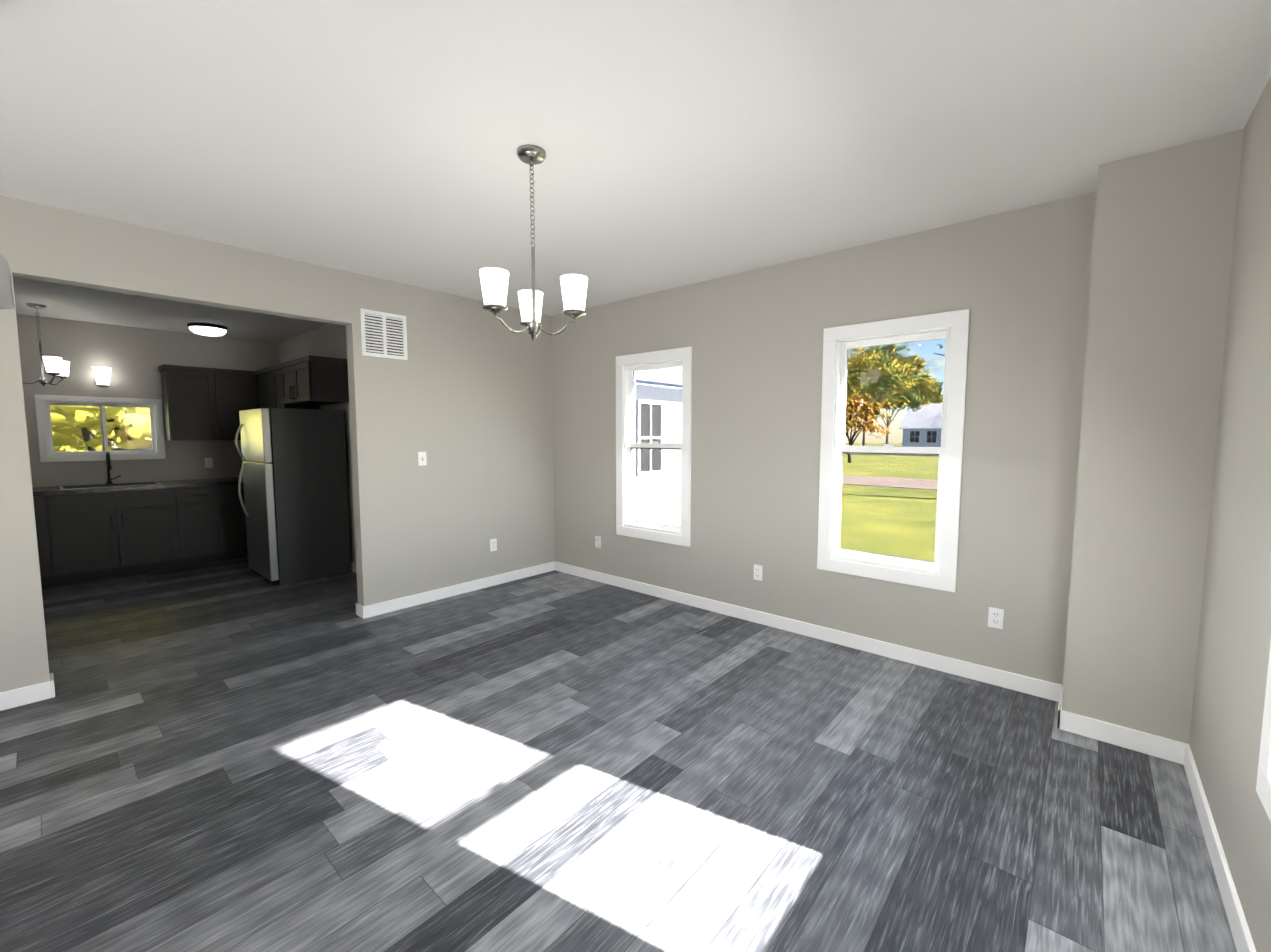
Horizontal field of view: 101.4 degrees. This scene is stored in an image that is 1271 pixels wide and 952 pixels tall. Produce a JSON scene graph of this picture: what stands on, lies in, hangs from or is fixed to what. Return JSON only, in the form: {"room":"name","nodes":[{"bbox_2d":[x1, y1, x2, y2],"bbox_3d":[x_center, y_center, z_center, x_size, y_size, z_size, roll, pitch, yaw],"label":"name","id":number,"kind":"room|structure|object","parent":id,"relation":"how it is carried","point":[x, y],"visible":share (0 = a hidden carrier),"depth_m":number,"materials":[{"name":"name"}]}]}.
{"room":"empty dining room","nodes":[
{"label":"empty dining room","id":0,"kind":"room"},
{"bbox_2d":[16,314,279,486],"bbox_3d":[-6.101,-0.301,5.146,0.150,2.650,4.700,4,6,41],"label":"wall","id":1,"kind":"structure","parent":0,"point":[133,358],"depth_m":5.64,"materials":[{"name":"grey paint"}]},
{"bbox_2d":[34,394,165,461],"bbox_3d":[-5.708,-0.506,5.584,0.190,0.670,0.940,4,6,41],"label":"kitchen window","id":2,"kind":"structure","parent":1,"relation":"in","point":[78,428],"depth_m":5.53,"materials":[{"name":"white"}]},
{"bbox_2d":[93,367,110,386],"bbox_3d":[-5.581,-1.031,5.445,0.168,0.202,0.136,4,6,41],"label":"sconce","id":3,"kind":"object","parent":1,"relation":"attached to","point":[102,376],"visible":1,"depth_m":5.40,"materials":[{"name":"white glass"}]},
{"bbox_2d":[158,364,249,439],"bbox_3d":[-4.939,-0.831,6.069,0.338,0.820,0.817,4,6,41],"label":"upper cabinet","id":4,"kind":"object","parent":1,"relation":"attached to","point":[202,403],"depth_m":5.88,"materials":[{"name":"grey wood"}]},
{"bbox_2d":[205,458,212,467],"bbox_3d":[-5.090,-0.159,6.203,0.008,0.116,0.072,4,6,41],"label":"electrical outlet","id":5,"kind":"object","parent":1,"relation":"attached to","point":[208,463],"visible":1,"depth_m":6.20,"materials":[{"name":"white plastic"}]},
{"bbox_2d":[13,277,331,342],"bbox_3d":[-4.809,-1.556,3.839,3.780,0.160,4.980,4,6,41],"label":"ceiling","id":6,"kind":"structure","parent":0,"point":[72,302],"depth_m":5.02,"materials":[{"name":"white paint"}]},
{"bbox_2d":[22,303,69,385],"bbox_3d":[-5.401,-1.178,4.675,0.442,0.726,0.427,4,6,41],"label":"chandelier","id":7,"kind":"object","parent":6,"relation":"hanging from","point":[58,367],"visible":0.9,"depth_m":4.68,"materials":[{"name":"silver metal"}]},
{"bbox_2d":[187,322,227,335],"bbox_3d":[-4.598,-1.563,5.596,0.340,0.105,0.340,4,6,41],"label":"light","id":8,"kind":"object","parent":6,"relation":"attached to","point":[206,329],"visible":1,"depth_m":5.50,"materials":[{"name":"white glass"}]},
{"bbox_2d":[0,195,554,692],"bbox_3d":[-2.871,-0.141,3.206,0.120,2.640,6.000,4,6,41],"label":"wall","id":9,"kind":"structure","parent":0,"point":[462,397],"depth_m":4.13,"materials":[{"name":"grey paint"}]},
{"bbox_2d":[0,673,54,710],"bbox_3d":[-3.986,1.237,1.927,0.014,0.095,2.449,4,6,41],"label":"baseboard","id":10,"kind":"structure","parent":9,"relation":"attached to","point":[17,697],"depth_m":2.77,"materials":[{"name":"white wood"}]},
{"bbox_2d":[355,603,359,616],"bbox_3d":[-2.057,1.046,4.329,0.037,0.095,0.504,4,6,41],"label":"baseboard","id":11,"kind":"structure","parent":9,"relation":"attached to","point":[357,605],"depth_m":4.12,"materials":[{"name":"white wood"}]},
{"bbox_2d":[360,308,407,359],"bbox_3d":[-1.965,-1.103,4.074,0.012,0.350,0.350,4,6,41],"label":"air vent","id":12,"kind":"object","parent":9,"relation":"in","point":[383,334],"visible":1,"depth_m":4.07,"materials":[{"name":"white metal"}]},
{"bbox_2d":[418,452,426,465],"bbox_3d":[-1.783,-0.144,4.357,0.016,0.116,0.072,4,6,41],"label":"switch plate","id":13,"kind":"object","parent":9,"relation":"attached to","point":[422,459],"visible":1,"depth_m":4.36,"materials":[{"name":"white plastic"}]},
{"bbox_2d":[360,561,555,618],"bbox_3d":[-1.500,1.010,4.778,0.014,0.095,1.914,4,6,41],"label":"baseboard","id":14,"kind":"structure","parent":9,"relation":"attached to","point":[380,608],"depth_m":4.61,"materials":[{"name":"white wood"}]},
{"bbox_2d":[490,539,496,551],"bbox_3d":[-1.347,0.655,4.931,0.008,0.116,0.072,4,6,41],"label":"electrical outlet","id":15,"kind":"object","parent":9,"relation":"attached to","point":[493,544],"visible":1,"depth_m":4.93,"materials":[{"name":"white plastic"}]},
{"bbox_2d":[278,324,355,562],"bbox_3d":[-3.191,-0.341,5.649,3.580,2.650,0.120,4,6,41],"label":"wall","id":16,"kind":"structure","parent":0,"point":[329,340],"depth_m":5.50,"materials":[{"name":"grey paint"}]},
{"bbox_2d":[250,369,265,408],"bbox_3d":[-4.333,-0.846,6.266,0.358,0.820,0.386,4,6,41],"label":"upper cabinet","id":17,"kind":"object","parent":16,"relation":"attached to","point":[257,396],"depth_m":6.22,"materials":[{"name":"grey wood"}]},
{"bbox_2d":[262,364,319,408],"bbox_3d":[-3.942,-0.822,5.958,0.747,0.820,0.338,4,6,41],"label":"upper cabinet","id":18,"kind":"object","parent":16,"relation":"attached to","point":[269,375],"depth_m":5.83,"materials":[{"name":"grey wood"}]},
{"bbox_2d":[278,355,348,406],"bbox_3d":[-3.342,-0.974,5.410,0.860,0.430,0.358,4,6,41],"label":"upper cabinet","id":19,"kind":"object","parent":16,"relation":"attached to","point":[307,381],"depth_m":5.18,"materials":[{"name":"grey wood"}]},
{"bbox_2d":[351,562,356,572],"bbox_3d":[-3.235,0.937,5.700,3.580,0.095,0.014,4,6,41],"label":"baseboard","id":20,"kind":"structure","parent":16,"relation":"attached to","point":[353,565],"depth_m":5.45,"materials":[{"name":"white"}]},
{"bbox_2d":[0,557,1236,951],"bbox_3d":[-2.532,1.266,2.922,8.910,0.120,6.450,4,6,41],"label":"floor","id":21,"kind":"structure","parent":0,"point":[236,755],"depth_m":2.10,"materials":[{"name":"plastic"}]},
{"bbox_2d":[33,493,63,586],"bbox_3d":[-5.994,0.623,4.753,0.618,0.870,0.970,4,6,41],"label":"base cabinet","id":22,"kind":"object","parent":21,"relation":"on","point":[46,505],"depth_m":4.87,"materials":[{"name":"grey wood"}]},
{"bbox_2d":[60,485,191,583],"bbox_3d":[-5.418,0.570,5.414,0.618,0.870,1.033,4,6,41],"label":"base cabinet","id":23,"kind":"object","parent":21,"relation":"on","point":[91,532],"depth_m":5.24,"materials":[{"name":"grey wood"}]},
{"bbox_2d":[32,477,242,492],"bbox_3d":[-5.523,0.127,5.250,0.628,0.040,3.564,4,6,41],"label":"countertop","id":24,"kind":"structure","parent":23,"relation":"on","point":[213,481],"depth_m":5.37,"materials":[{"name":"grey stone"}]},
{"bbox_2d":[106,451,120,483],"bbox_3d":[-5.521,-0.089,5.499,0.199,0.350,0.119,4,6,41],"label":"kitchen faucet","id":25,"kind":"object","parent":24,"relation":"on","point":[109,468],"visible":1,"depth_m":5.51,"materials":[{"name":"black metal"}]},
{"bbox_2d":[184,485,227,564],"bbox_3d":[-5.007,0.533,5.885,0.618,0.870,0.465,4,6,41],"label":"base cabinet","id":26,"kind":"object","parent":21,"relation":"on","point":[207,511],"depth_m":5.75,"materials":[{"name":"grey wood"}]},
{"bbox_2d":[236,485,247,557],"bbox_3d":[-4.208,0.516,6.092,0.355,0.870,0.618,4,6,41],"label":"base cabinet","id":27,"kind":"object","parent":21,"relation":"on","point":[243,535],"depth_m":5.97,"materials":[{"name":"grey wood"}]},
{"bbox_2d":[235,408,350,584],"bbox_3d":[-3.510,0.173,5.308,0.800,1.680,0.772,4,6,41],"label":"refrigerator","id":28,"kind":"object","parent":21,"relation":"on","point":[293,471],"visible":1,"depth_m":5.05,"materials":[{"name":"grey metal"}]},
{"bbox_2d":[0,0,1270,315],"bbox_3d":[-1.056,-1.391,1.524,4.930,0.120,6.400,4,6,41],"label":"ceiling","id":29,"kind":"structure","parent":0,"point":[684,142],"depth_m":1.99,"materials":[{"name":"white paint"}]},
{"bbox_2d":[0,252,14,308],"bbox_3d":[-1.817,-0.900,1.400,0.185,0.842,0.186,3,2,41],"label":"pendant light","id":30,"kind":"object","parent":29,"relation":"hanging from","point":[6,297],"visible":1,"depth_m":1.45,"materials":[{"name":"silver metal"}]},
{"bbox_2d":[479,144,587,339],"bbox_3d":[-0.468,-0.991,2.225,0.446,0.790,0.414,4,6,41],"label":"dining chandelier","id":31,"kind":"object","parent":29,"relation":"hanging from","point":[494,282],"visible":1,"depth_m":2.20,"materials":[{"name":"white glass"}]},
{"bbox_2d":[552,191,1096,684],"bbox_3d":[0.724,-0.216,4.152,4.300,2.640,0.150,4,6,41],"label":"wall","id":32,"kind":"structure","parent":0,"point":[1018,281],"depth_m":3.45,"materials":[{"name":"grey paint"}]},
{"bbox_2d":[595,536,600,547],"bbox_3d":[-0.366,0.644,5.066,0.072,0.116,0.008,4,6,41],"label":"electrical outlet","id":33,"kind":"object","parent":32,"relation":"attached to","point":[597,541],"visible":1,"depth_m":5.06,"materials":[{"name":"white plastic"}]},
{"bbox_2d":[616,346,691,546],"bbox_3d":[0.195,-0.255,4.610,0.835,1.645,0.190,4,6,41],"label":"window","id":34,"kind":"structure","parent":32,"relation":"in","point":[653,436],"depth_m":4.59,"materials":[{"name":"white"}]},
{"bbox_2d":[753,564,761,580],"bbox_3d":[0.928,0.733,3.944,0.072,0.116,0.008,4,6,41],"label":"electrical outlet","id":35,"kind":"object","parent":32,"relation":"attached to","point":[757,572],"visible":1,"depth_m":3.94,"materials":[{"name":"white plastic"}]},
{"bbox_2d":[556,562,1062,704],"bbox_3d":[0.714,1.060,4.151,4.180,0.095,0.017,4,6,41],"label":"baseboard","id":36,"kind":"structure","parent":32,"relation":"attached to","point":[1024,684],"depth_m":3.51,"materials":[{"name":"white wood"}]},
{"bbox_2d":[817,309,969,592],"bbox_3d":[1.641,-0.156,3.358,0.835,1.645,0.190,4,6,41],"label":"window","id":37,"kind":"structure","parent":32,"relation":"in","point":[892,421],"depth_m":3.31,"materials":[{"name":"white"}]},
{"bbox_2d":[988,607,1003,628],"bbox_3d":[2.056,0.811,2.967,0.072,0.116,0.008,4,6,41],"label":"electrical outlet","id":38,"kind":"object","parent":32,"relation":"attached to","point":[995,617],"visible":1,"depth_m":2.96,"materials":[{"name":"white plastic"}]},
{"bbox_2d":[1062,129,1243,743],"bbox_3d":[2.457,-0.079,2.433,0.580,2.640,0.480,4,6,41],"label":"wall","id":39,"kind":"structure","parent":0,"point":[1164,234],"depth_m":2.28,"materials":[{"name":"grey paint"}]},
{"bbox_2d":[1057,705,1179,761],"bbox_3d":[2.221,1.199,2.411,0.414,0.095,0.017,4,6,41],"label":"baseboard","id":40,"kind":"structure","parent":39,"relation":"attached to","point":[1148,743],"depth_m":2.39,"materials":[{"name":"white wood"}]},
{"bbox_2d":[1189,76,1270,951],"bbox_3d":[0.602,0.116,-0.021,0.150,2.640,5.670,4,6,41],"label":"wall","id":41,"kind":"structure","parent":0,"point":[1234,642],"depth_m":1.73,"materials":[{"name":"grey paint"}]},
{"bbox_2d":[1176,742,1255,951],"bbox_3d":[0.540,1.380,0.133,0.014,0.095,5.670,4,6,41],"label":"baseboard","id":42,"kind":"structure","parent":41,"relation":"attached to","point":[1241,934],"depth_m":1.68,"materials":[{"name":"white wood"}]},
{"bbox_2d":[1256,643,1270,821],"bbox_3d":[1.428,0.038,0.926,0.190,1.645,0.835,4,6,41],"label":"window","id":43,"kind":"structure","parent":41,"relation":"in","point":[1263,787],"depth_m":1.32,"materials":[{"name":"white"}]}
]}

